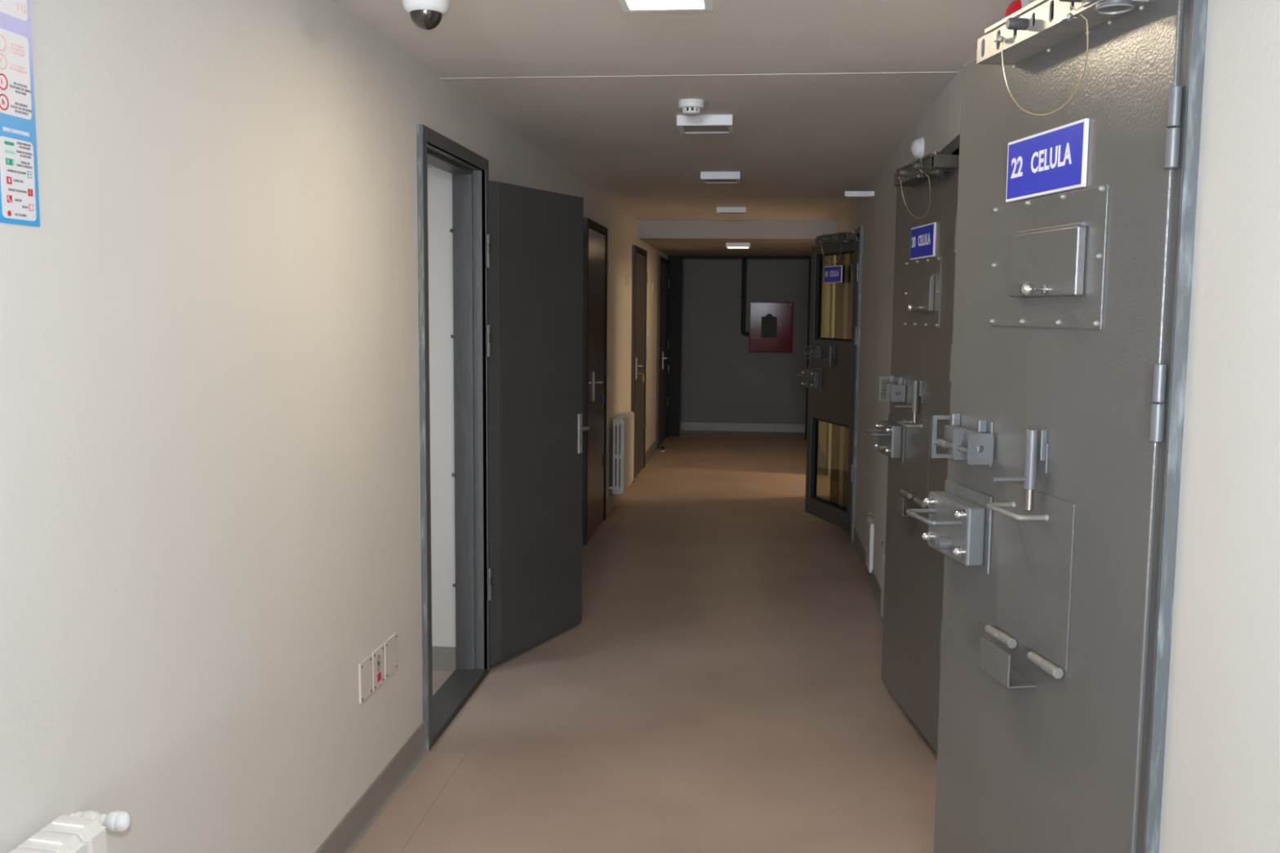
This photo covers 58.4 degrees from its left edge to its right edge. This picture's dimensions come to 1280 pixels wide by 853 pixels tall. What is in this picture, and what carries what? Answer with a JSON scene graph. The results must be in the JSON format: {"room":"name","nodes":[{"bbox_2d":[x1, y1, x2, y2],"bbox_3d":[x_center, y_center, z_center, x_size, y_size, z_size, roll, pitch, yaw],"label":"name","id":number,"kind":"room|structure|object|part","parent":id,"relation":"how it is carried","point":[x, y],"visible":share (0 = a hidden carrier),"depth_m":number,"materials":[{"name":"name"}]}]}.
{"room":"prison interior","nodes":[
{"label":"prison interior","id":0,"kind":"room"},
{"bbox_2d":[0,0,667,852],"bbox_3d":[-0.994,0.008,3.595,0.350,2.430,23.300,1,6,6],"label":"wall","id":1,"kind":"structure","parent":0,"point":[210,465],"depth_m":2.56,"materials":[{"name":"paint"}]},
{"bbox_2d":[0,0,39,226],"bbox_3d":[-1.015,-0.650,1.583,0.003,0.700,0.546,1,6,6],"label":"poster","id":2,"kind":"object","parent":1,"relation":"attached to","point":[19,175],"visible":1,"depth_m":1.82,"materials":[{"name":"paper"}]},
{"bbox_3d":[-1.013,-0.792,1.570,0.001,0.335,0.521,1,6,6],"label":"print panel","id":3,"kind":"part","parent":2,"relation":"part of","materials":[{"name":"white paper"}]},
{"bbox_3d":[-0.992,-0.558,1.813,0.001,0.130,0.084,1,6,6],"label":"print panel","id":4,"kind":"part","parent":2,"relation":"part of","materials":[{"name":"white paper"}]},
{"bbox_3d":[-0.993,-0.395,1.830,0.001,0.126,0.084,1,6,6],"label":"print panel","id":5,"kind":"part","parent":2,"relation":"part of","materials":[{"name":"white paper"}]},
{"bbox_2d":[8,815,106,852],"bbox_3d":[-0.980,0.980,1.601,0.090,0.584,0.722,1,6,6],"label":"radiator","id":6,"kind":"object","parent":1,"relation":"attached to","point":[65,833],"visible":1,"depth_m":1.88,"materials":[{"name":"white metal"}]},
{"bbox_2d":[69,809,131,832],"bbox_3d":[-0.948,0.695,1.980,0.108,0.039,0.091,1,6,6],"label":"radiator valve","id":7,"kind":"object","parent":6,"relation":"attached to","point":[117,821],"visible":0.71,"depth_m":2.00,"materials":[{"name":"white plastic"}]},
{"bbox_3d":[-0.912,0.691,2.003,0.042,0.036,0.036,1,6,6],"label":"knob","id":8,"kind":"part","parent":7,"relation":"part of","materials":[{"name":"white plastic"}]},
{"bbox_2d":[359,654,372,704],"bbox_3d":[-0.838,0.773,3.505,0.008,0.125,0.104,1,6,6],"label":"cover plate","id":9,"kind":"object","parent":1,"relation":"attached to","point":[366,666],"visible":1,"depth_m":3.50,"materials":[{"name":"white plastic"}]},
{"bbox_2d":[371,644,383,692],"bbox_3d":[-0.826,0.762,3.616,0.008,0.125,0.100,1,6,6],"label":"cover plate","id":10,"kind":"object","parent":1,"relation":"attached to","point":[377,655],"visible":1,"depth_m":3.61,"materials":[{"name":"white plastic"}]},
{"bbox_2d":[383,632,397,679],"bbox_3d":[-0.813,0.749,3.740,0.008,0.125,0.122,1,6,6],"label":"cover plate","id":11,"kind":"object","parent":1,"relation":"attached to","point":[390,649],"visible":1,"depth_m":3.73,"materials":[{"name":"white plastic"}]},
{"bbox_2d":[416,124,490,751],"bbox_3d":[-0.777,0.022,4.502,0.153,2.220,0.954,1,6,6],"label":"door frame","id":12,"kind":"structure","parent":1,"relation":"in","point":[469,171],"depth_m":4.86,"materials":[{"name":"paint"}]},
{"bbox_2d":[485,180,589,666],"bbox_3d":[-0.485,-0.021,5.310,0.167,2.121,0.870,3,7,26],"label":"door","id":13,"kind":"structure","parent":12,"relation":"attached to","point":[535,237],"depth_m":5.25,"materials":[{"name":"paint"}]},
{"bbox_3d":[-0.296,0.035,5.654,0.007,0.197,0.037,3,7,26],"label":"handle plate","id":14,"kind":"part","parent":13,"relation":"part of","materials":[{"name":"metal"}]},
{"bbox_3d":[-0.289,0.011,5.594,0.057,0.019,0.110,3,7,26],"label":"lever","id":15,"kind":"part","parent":13,"relation":"part of","materials":[{"name":"silver metal"}]},
{"bbox_2d":[315,440,657,852],"bbox_3d":[-0.936,1.274,2.622,0.018,0.112,21.130,1,6,6],"label":"baseboard","id":16,"kind":"structure","parent":1,"relation":"attached to","point":[349,832],"depth_m":3.66,"materials":[{"name":"plastic"}]},
{"bbox_2d":[582,217,607,546],"bbox_3d":[-0.318,-0.333,8.131,0.032,2.190,0.994,1,6,6],"label":"door frame","id":17,"kind":"structure","parent":1,"relation":"in","point":[588,223],"depth_m":7.68,"materials":[{"name":"metal"}]},
{"bbox_2d":[586,227,608,540],"bbox_3d":[-0.288,-0.311,8.139,0.084,2.122,0.897,1,6,6],"label":"door","id":18,"kind":"structure","parent":17,"relation":"attached to","point":[597,263],"depth_m":8.12,"materials":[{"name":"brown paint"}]},
{"bbox_3d":[-0.322,-0.278,7.965,0.010,0.205,0.036,1,6,6],"label":"handle plate","id":19,"kind":"part","parent":18,"relation":"part of","materials":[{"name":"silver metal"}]},
{"bbox_3d":[-0.287,-0.309,8.015,0.056,0.020,0.129,1,6,6],"label":"lever","id":20,"kind":"part","parent":18,"relation":"part of","materials":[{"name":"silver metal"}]},
{"bbox_2d":[601,391,604,408],"bbox_3d":[-0.278,-0.183,7.970,0.054,0.126,0.032,1,6,6],"label":"tag","id":21,"kind":"object","parent":18,"relation":"hanging from","point":[602,396],"visible":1,"depth_m":7.95,"materials":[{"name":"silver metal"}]},
{"bbox_2d":[608,410,634,493],"bbox_3d":[-0.148,0.200,9.398,0.120,0.602,0.722,1,6,6],"label":"radiator","id":22,"kind":"object","parent":1,"relation":"attached to","point":[623,424],"visible":1,"depth_m":9.09,"materials":[{"name":"white metal"}]},
{"bbox_2d":[626,275,628,285],"bbox_3d":[-0.111,-1.272,9.992,0.011,0.089,0.089,1,6,6],"label":"junction cover","id":23,"kind":"object","parent":1,"relation":"attached to","point":[627,277],"visible":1,"depth_m":9.96,"materials":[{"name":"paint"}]},
{"bbox_2d":[631,244,647,482],"bbox_3d":[-0.010,-0.615,10.996,0.032,2.170,1.044,1,6,6],"label":"door frame","id":24,"kind":"structure","parent":1,"relation":"in","point":[635,248],"depth_m":10.49,"materials":[{"name":"metal"}]},
{"bbox_2d":[634,252,647,478],"bbox_3d":[0.020,-0.594,11.004,0.084,2.102,0.947,1,6,6],"label":"door","id":25,"kind":"structure","parent":24,"relation":"attached to","point":[641,273],"depth_m":11.01,"materials":[{"name":"paint"}]},
{"bbox_2d":[655,255,669,449],"bbox_3d":[0.271,-0.891,13.602,0.032,2.190,1.254,1,6,6],"label":"door","id":26,"kind":"structure","parent":1,"relation":"in","point":[661,259],"depth_m":13.01,"materials":[{"name":"metal"}]},
{"bbox_2d":[658,261,669,446],"bbox_3d":[0.300,-0.870,13.609,0.084,2.122,1.157,1,6,6],"label":"door","id":27,"kind":"structure","parent":26,"relation":"attached to","point":[664,281],"depth_m":13.61,"materials":[{"name":"paint"}]},
{"bbox_2d":[667,255,811,439],"bbox_3d":[1.258,-0.986,14.261,1.850,2.260,0.080,1,6,6],"label":"trim","id":28,"kind":"structure","parent":1,"relation":"attached to","point":[675,261],"depth_m":14.27,"materials":[{"name":"metal"}]},
{"bbox_2d":[351,430,937,852],"bbox_3d":[-0.045,1.295,3.625,7.600,0.120,23.700,1,6,6],"label":"floor","id":29,"kind":"structure","parent":0,"point":[718,686],"depth_m":4.63,"materials":[{"name":"plastic"}]},
{"bbox_2d":[400,751,512,852],"bbox_3d":[-1.220,1.789,-1.859,0.366,0.002,12.101,1,6,6],"label":"trim","id":30,"kind":"structure","parent":29,"relation":"on","point":[431,751],"depth_m":3.89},
{"bbox_2d":[660,446,664,451],"bbox_3d":[0.254,0.251,12.938,0.051,0.053,0.051,1,6,6],"label":"door stop","id":31,"kind":"object","parent":29,"relation":"on","point":[662,448],"visible":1,"depth_m":12.92,"materials":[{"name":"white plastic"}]},
{"bbox_2d":[331,0,1014,220],"bbox_3d":[-0.023,-1.242,3.363,7.600,0.120,23.700,1,6,6],"label":"ceiling","id":32,"kind":"structure","parent":0,"point":[797,143],"depth_m":4.18,"materials":[{"name":"paint"}]},
{"bbox_2d":[401,0,449,30],"bbox_3d":[-0.555,-1.088,2.971,0.124,0.114,0.124,1,6,6],"label":"dome camera","id":33,"kind":"object","parent":32,"relation":"attached to","point":[426,15],"visible":1,"depth_m":2.94,"materials":[{"name":"white plastic"}]},
{"bbox_2d":[617,0,713,12],"bbox_3d":[0.062,-1.113,2.923,0.240,0.044,0.240,1,6,6],"label":"ceiling lamp","id":34,"kind":"object","parent":32,"relation":"attached to","point":[627,6],"visible":1,"depth_m":3.00,"materials":[{"name":"white plastic"}]},
{"bbox_2d":[626,0,704,8],"bbox_3d":[0.062,-1.098,2.924,0.196,0.008,0.196,1,6,6],"label":"diffuser","id":35,"kind":"object","parent":34,"relation":"attached to","point":[631,4],"depth_m":2.99,"materials":[{"name":"white plastic"}]},
{"bbox_2d":[678,98,704,115],"bbox_3d":[0.206,-1.280,4.599,0.104,0.053,0.104,1,6,6],"label":"smoke detector","id":36,"kind":"object","parent":32,"relation":"attached to","point":[689,106],"visible":1,"depth_m":4.57,"materials":[{"name":"white plastic"}]},
{"bbox_2d":[448,71,958,78],"bbox_3d":[0.190,-1.253,4.087,1.850,0.002,0.005,1,6,6],"label":"trim","id":37,"kind":"structure","parent":32,"relation":"attached to","point":[907,72],"depth_m":4.09,"materials":[{"name":"paint"}]},
{"bbox_2d":[676,114,733,133],"bbox_3d":[0.290,-1.329,5.040,0.240,0.044,0.240,1,6,6],"label":"ceiling lamp","id":38,"kind":"object","parent":32,"relation":"attached to","point":[686,124],"visible":1,"depth_m":4.93,"materials":[{"name":"white plastic"}]},
{"bbox_2d":[682,125,728,132],"bbox_3d":[0.290,-1.314,5.041,0.196,0.008,0.196,1,6,6],"label":"diffuser","id":39,"kind":"object","parent":38,"relation":"attached to","point":[685,128],"depth_m":5.04,"materials":[{"name":"white plastic"}]},
{"bbox_2d":[700,171,741,183],"bbox_3d":[0.500,-1.536,7.068,0.240,0.044,0.240,1,6,6],"label":"ceiling lamp","id":40,"kind":"object","parent":32,"relation":"attached to","point":[706,177],"visible":1,"depth_m":6.96,"materials":[{"name":"white plastic"}]},
{"bbox_2d":[704,179,737,182],"bbox_3d":[0.500,-1.521,7.070,0.196,0.008,0.196,1,6,6],"label":"diffuser","id":41,"kind":"object","parent":40,"relation":"attached to","point":[705,180],"depth_m":7.09,"materials":[{"name":"white plastic"}]},
{"bbox_2d":[716,207,746,214],"bbox_3d":[0.757,-1.780,9.462,0.240,0.044,0.240,1,6,6],"label":"ceiling lamp","id":42,"kind":"object","parent":32,"relation":"attached to","point":[720,211],"visible":1,"depth_m":9.35,"materials":[{"name":"white plastic"}]},
{"bbox_2d":[719,212,743,213],"bbox_3d":[0.756,-1.766,9.464,0.196,0.008,0.196,1,6,6],"label":"diffuser","id":43,"kind":"object","parent":42,"relation":"attached to","point":[719,212],"depth_m":9.44,"materials":[{"name":"white plastic"}]},
{"bbox_2d":[638,220,836,258],"bbox_3d":[1.127,-2.058,12.811,1.850,0.170,4.200,1,6,6],"label":"ceiling","id":44,"kind":"structure","parent":0,"point":[671,237],"depth_m":10.80,"materials":[{"name":"paint"}]},
{"bbox_2d":[725,242,750,248],"bbox_3d":[0.986,-1.818,11.506,0.240,0.044,0.240,1,6,6],"label":"ceiling lamp","id":45,"kind":"object","parent":44,"relation":"attached to","point":[728,245],"visible":1,"depth_m":11.39,"materials":[{"name":"white plastic"}]},
{"bbox_2d":[680,257,808,424],"bbox_3d":[1.216,-1.160,15.117,7.600,2.430,0.200,1,6,6],"label":"wall","id":46,"kind":"structure","parent":0,"point":[722,381],"depth_m":15.02,"materials":[{"name":"grey paint"}]},
{"bbox_2d":[680,422,804,432],"bbox_3d":[1.329,0.010,15.119,1.850,0.105,0.008,1,6,6],"label":"baseboard","id":47,"kind":"structure","parent":46,"relation":"attached to","point":[683,425],"depth_m":15.11,"materials":[{"name":"plastic"}]},
{"bbox_2d":[741,257,749,336],"bbox_3d":[1.371,-1.677,14.896,0.111,1.008,0.068,1,6,6],"label":"riser pipe","id":48,"kind":"object","parent":46,"relation":"attached to","point":[744,332],"visible":1,"depth_m":14.88,"materials":[{"name":"metal"}]},
{"bbox_2d":[748,302,793,352],"bbox_3d":[1.696,-1.289,14.852,0.555,0.650,0.195,1,6,6],"label":"cabinet","id":49,"kind":"object","parent":46,"relation":"attached to","point":[771,323],"visible":1,"depth_m":14.77,"materials":[{"name":"red metal"}]},
{"bbox_3d":[1.666,-1.301,14.775,0.200,0.310,0.002,1,6,6],"label":"viewing pane","id":50,"kind":"part","parent":49,"relation":"part of","materials":[{"name":"black glass"}]},
{"bbox_2d":[833,0,1279,852],"bbox_3d":[1.169,0.051,3.367,0.300,2.430,23.300,1,6,6],"label":"wall","id":51,"kind":"structure","parent":0,"point":[1221,784],"depth_m":1.64,"materials":[{"name":"paint"}]},
{"bbox_2d":[850,225,863,542],"bbox_3d":[1.677,-0.319,8.267,0.312,2.170,0.924,1,6,6],"label":"door frame","id":52,"kind":"structure","parent":51,"relation":"in","point":[859,231],"depth_m":7.83,"materials":[{"name":"paint"}]},
{"bbox_2d":[795,230,859,532],"bbox_3d":[1.345,-0.340,8.237,0.181,2.082,0.859,-1,6,-14],"label":"door","id":53,"kind":"structure","parent":52,"relation":"attached to","point":[829,379],"depth_m":8.26,"materials":[{"name":"paint"}]},
{"bbox_3d":[1.221,-0.377,8.517,0.076,0.010,0.158,-1,6,-14],"label":"pull handle","id":54,"kind":"part","parent":53,"relation":"part of","materials":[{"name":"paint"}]},
{"label":"lock rail","id":55,"kind":"part","parent":53,"relation":"part of","materials":[{"name":"grey metal"}]},
{"bbox_3d":[1.400,0.266,8.319,0.006,0.610,0.680,-1,6,-14],"label":"glass pane","id":56,"kind":"part","parent":53,"relation":"part of","materials":[{"name":"yellow"}]},
{"bbox_2d":[823,266,840,282],"bbox_3d":[1.372,-1.085,8.170,0.001,0.109,0.299,-1,6,-14],"label":"print","id":57,"kind":"object","parent":53,"relation":"attached to","point":[837,278],"depth_m":8.17},
{"bbox_3d":[1.411,-0.930,8.196,0.006,0.625,0.680,-1,6,-14],"label":"glass pane","id":58,"kind":"part","parent":53,"relation":"part of","materials":[{"name":"yellow"}]},
{"bbox_2d":[844,191,874,197],"bbox_3d":[1.344,-1.423,7.024,0.178,0.034,0.070,1,6,6],"label":"ceiling lamp","id":59,"kind":"object","parent":51,"relation":"attached to","point":[846,193],"visible":1,"depth_m":6.99,"materials":[{"name":"white plastic"}]},
{"bbox_2d":[846,195,871,197],"bbox_3d":[1.340,-1.409,7.026,0.145,0.004,0.054,1,6,6],"label":"diffuser","id":60,"kind":"object","parent":59,"relation":"attached to","point":[846,196],"depth_m":7.01,"materials":[{"name":"white plastic"}]},
{"bbox_2d":[852,527,883,624],"bbox_3d":[1.001,1.200,3.503,0.018,0.112,23.300,1,6,6],"label":"baseboard","id":61,"kind":"structure","parent":51,"relation":"attached to","point":[873,583],"depth_m":6.79,"materials":[{"name":"plastic"}]},
{"bbox_2d":[865,510,872,515],"bbox_3d":[1.341,0.507,6.721,0.043,0.028,0.028,1,6,6],"label":"valve","id":62,"kind":"object","parent":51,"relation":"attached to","point":[867,513],"visible":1,"depth_m":6.71,"materials":[{"name":"silver metal"}]},
{"bbox_2d":[865,516,874,572],"bbox_3d":[1.351,0.693,6.739,0.021,0.285,0.240,1,6,6],"label":"radiator","id":63,"kind":"object","parent":51,"relation":"attached to","point":[870,526],"visible":1,"depth_m":6.64,"materials":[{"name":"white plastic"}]},
{"bbox_3d":[1.341,0.692,6.740,0.002,0.245,0.200,1,6,6],"label":"panel","id":64,"kind":"part","parent":63,"relation":"part of","materials":[{"name":"paint"}]},
{"bbox_2d":[880,554,884,618],"bbox_3d":[1.252,0.830,5.834,0.021,0.315,0.240,1,6,6],"label":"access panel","id":65,"kind":"object","parent":51,"relation":"attached to","point":[883,555],"visible":0.28,"depth_m":5.88,"materials":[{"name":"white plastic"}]},
{"bbox_2d":[911,137,924,159],"bbox_3d":[1.176,-1.183,4.868,0.050,0.094,0.094,1,6,6],"label":"lamp","id":66,"kind":"object","parent":51,"relation":"attached to","point":[917,144],"visible":0.97,"depth_m":4.84,"materials":[{"name":"white plastic"}]},
{"bbox_2d":[938,133,959,155],"bbox_3d":[1.252,0.075,4.309,0.312,2.190,0.924,1,6,6],"label":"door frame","id":67,"kind":"structure","parent":51,"relation":"in","point":[953,147],"depth_m":3.96,"materials":[{"name":"paint"}]},
{"bbox_2d":[862,150,959,753],"bbox_3d":[1.010,0.070,4.298,0.181,2.097,0.859,0,6,-2],"label":"door","id":68,"kind":"structure","parent":67,"relation":"attached to","point":[918,387],"depth_m":4.26,"materials":[{"name":"paint"}]},
{"bbox_3d":[0.948,0.025,4.597,0.076,0.010,0.158,0,6,-2],"label":"pull handle","id":69,"kind":"part","parent":68,"relation":"part of","materials":[{"name":"paint"}]},
{"bbox_3d":[1.008,-0.009,4.294,0.063,0.016,0.156,0,6,-2],"label":"flap handle","id":70,"kind":"part","parent":68,"relation":"part of","materials":[{"name":"metal"}]},
{"bbox_3d":[0.978,-0.914,4.121,0.004,0.048,0.493,0,6,-2],"label":"lock rail","id":71,"kind":"part","parent":68,"relation":"part of","materials":[{"name":"grey metal"}]},
{"bbox_3d":[1.001,-0.435,4.187,0.049,0.027,0.027,0,6,-2],"label":"knob","id":72,"kind":"part","parent":68,"relation":"part of","materials":[{"name":"silver metal"}]},
{"bbox_3d":[1.021,-0.035,4.258,0.016,0.044,0.016,0,6,-2],"label":"bolt rod","id":73,"kind":"part","parent":68,"relation":"part of","materials":[{"name":"metal"}]},
{"bbox_2d":[910,223,933,258],"bbox_3d":[1.039,-0.681,4.226,0.001,0.109,0.299,0,6,-2],"label":"print","id":74,"kind":"object","parent":68,"relation":"on","point":[922,244],"depth_m":4.22},
{"bbox_3d":[1.044,-0.493,4.238,0.004,0.249,0.450,0,6,-2],"label":"hatch plate","id":75,"kind":"part","parent":68,"relation":"part of","materials":[{"name":"paint"}]},
{"bbox_2d":[1004,0,1028,17],"bbox_3d":[0.975,-1.067,2.981,0.050,0.094,0.094,1,6,6],"label":"lamp","id":76,"kind":"object","parent":51,"relation":"attached to","point":[1015,5],"visible":0.43,"depth_m":2.95,"materials":[{"name":"red plastic"}]},
{"bbox_2d":[1136,0,1208,852],"bbox_3d":[1.034,0.282,2.279,0.312,2.190,0.929,1,6,6],"label":"door frame","id":77,"kind":"structure","parent":51,"relation":"in","point":[1194,20],"depth_m":1.81,"materials":[{"name":"paint"}]},
{"bbox_2d":[905,0,1183,852],"bbox_3d":[0.744,0.247,2.267,0.181,2.097,0.859,0,6,-7],"label":"door","id":78,"kind":"structure","parent":77,"relation":"attached to","point":[1042,523],"depth_m":2.15,"materials":[{"name":"paint"}]},
{"bbox_3d":[0.653,0.202,2.558,0.076,0.010,0.158,0,6,-7],"label":"pull handle","id":79,"kind":"part","parent":78,"relation":"part of","materials":[{"name":"paint"}]},
{"bbox_3d":[0.725,-0.763,2.333,0.072,0.048,0.003,0,6,-7],"label":"rail","id":80,"kind":"part","parent":78,"relation":"part of","materials":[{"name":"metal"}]},
{"bbox_3d":[0.741,0.168,2.262,0.063,0.016,0.156,0,6,-7],"label":"flap handle","id":81,"kind":"part","parent":78,"relation":"part of","materials":[{"name":"metal"}]},
{"bbox_3d":[0.757,0.141,2.228,0.016,0.044,0.016,0,6,-7],"label":"bolt rod","id":82,"kind":"part","parent":78,"relation":"part of","materials":[{"name":"metal"}]},
{"bbox_3d":[0.740,-0.259,2.155,0.049,0.027,0.027,0,6,-7],"label":"knob","id":83,"kind":"part","parent":78,"relation":"part of","materials":[{"name":"silver metal"}]},
{"bbox_3d":[0.719,-0.737,2.087,0.003,0.048,0.493,0,6,-7],"label":"lock rail","id":84,"kind":"part","parent":78,"relation":"part of","materials":[{"name":"metal"}]},
{"bbox_2d":[1006,121,1084,199],"bbox_3d":[0.772,-0.505,2.197,0.001,0.109,0.299,0,6,-7],"label":"sign","id":85,"kind":"object","parent":78,"relation":"on","point":[1068,175],"depth_m":2.18,"materials":[{"name":"blue plastic"}]},
{"bbox_3d":[0.778,-0.317,2.209,0.004,0.249,0.450,0,6,-7],"label":"hatch plate","id":86,"kind":"part","parent":78,"relation":"part of","materials":[{"name":"paint"}]},
{"bbox_3d":[-2.450,-0.036,3.889,2.610,2.430,2.780,1,6,6],"label":"wall","id":87,"kind":"structure","parent":0,"visible":0},
{"bbox_2d":[431,646,456,671],"bbox_3d":[-2.142,0.999,5.194,2.690,0.110,0.023,1,6,6],"label":"baseboard","id":88,"kind":"structure","parent":87,"relation":"attached to","point":[443,658],"depth_m":5.05,"materials":[{"name":"plastic"}]}
]}

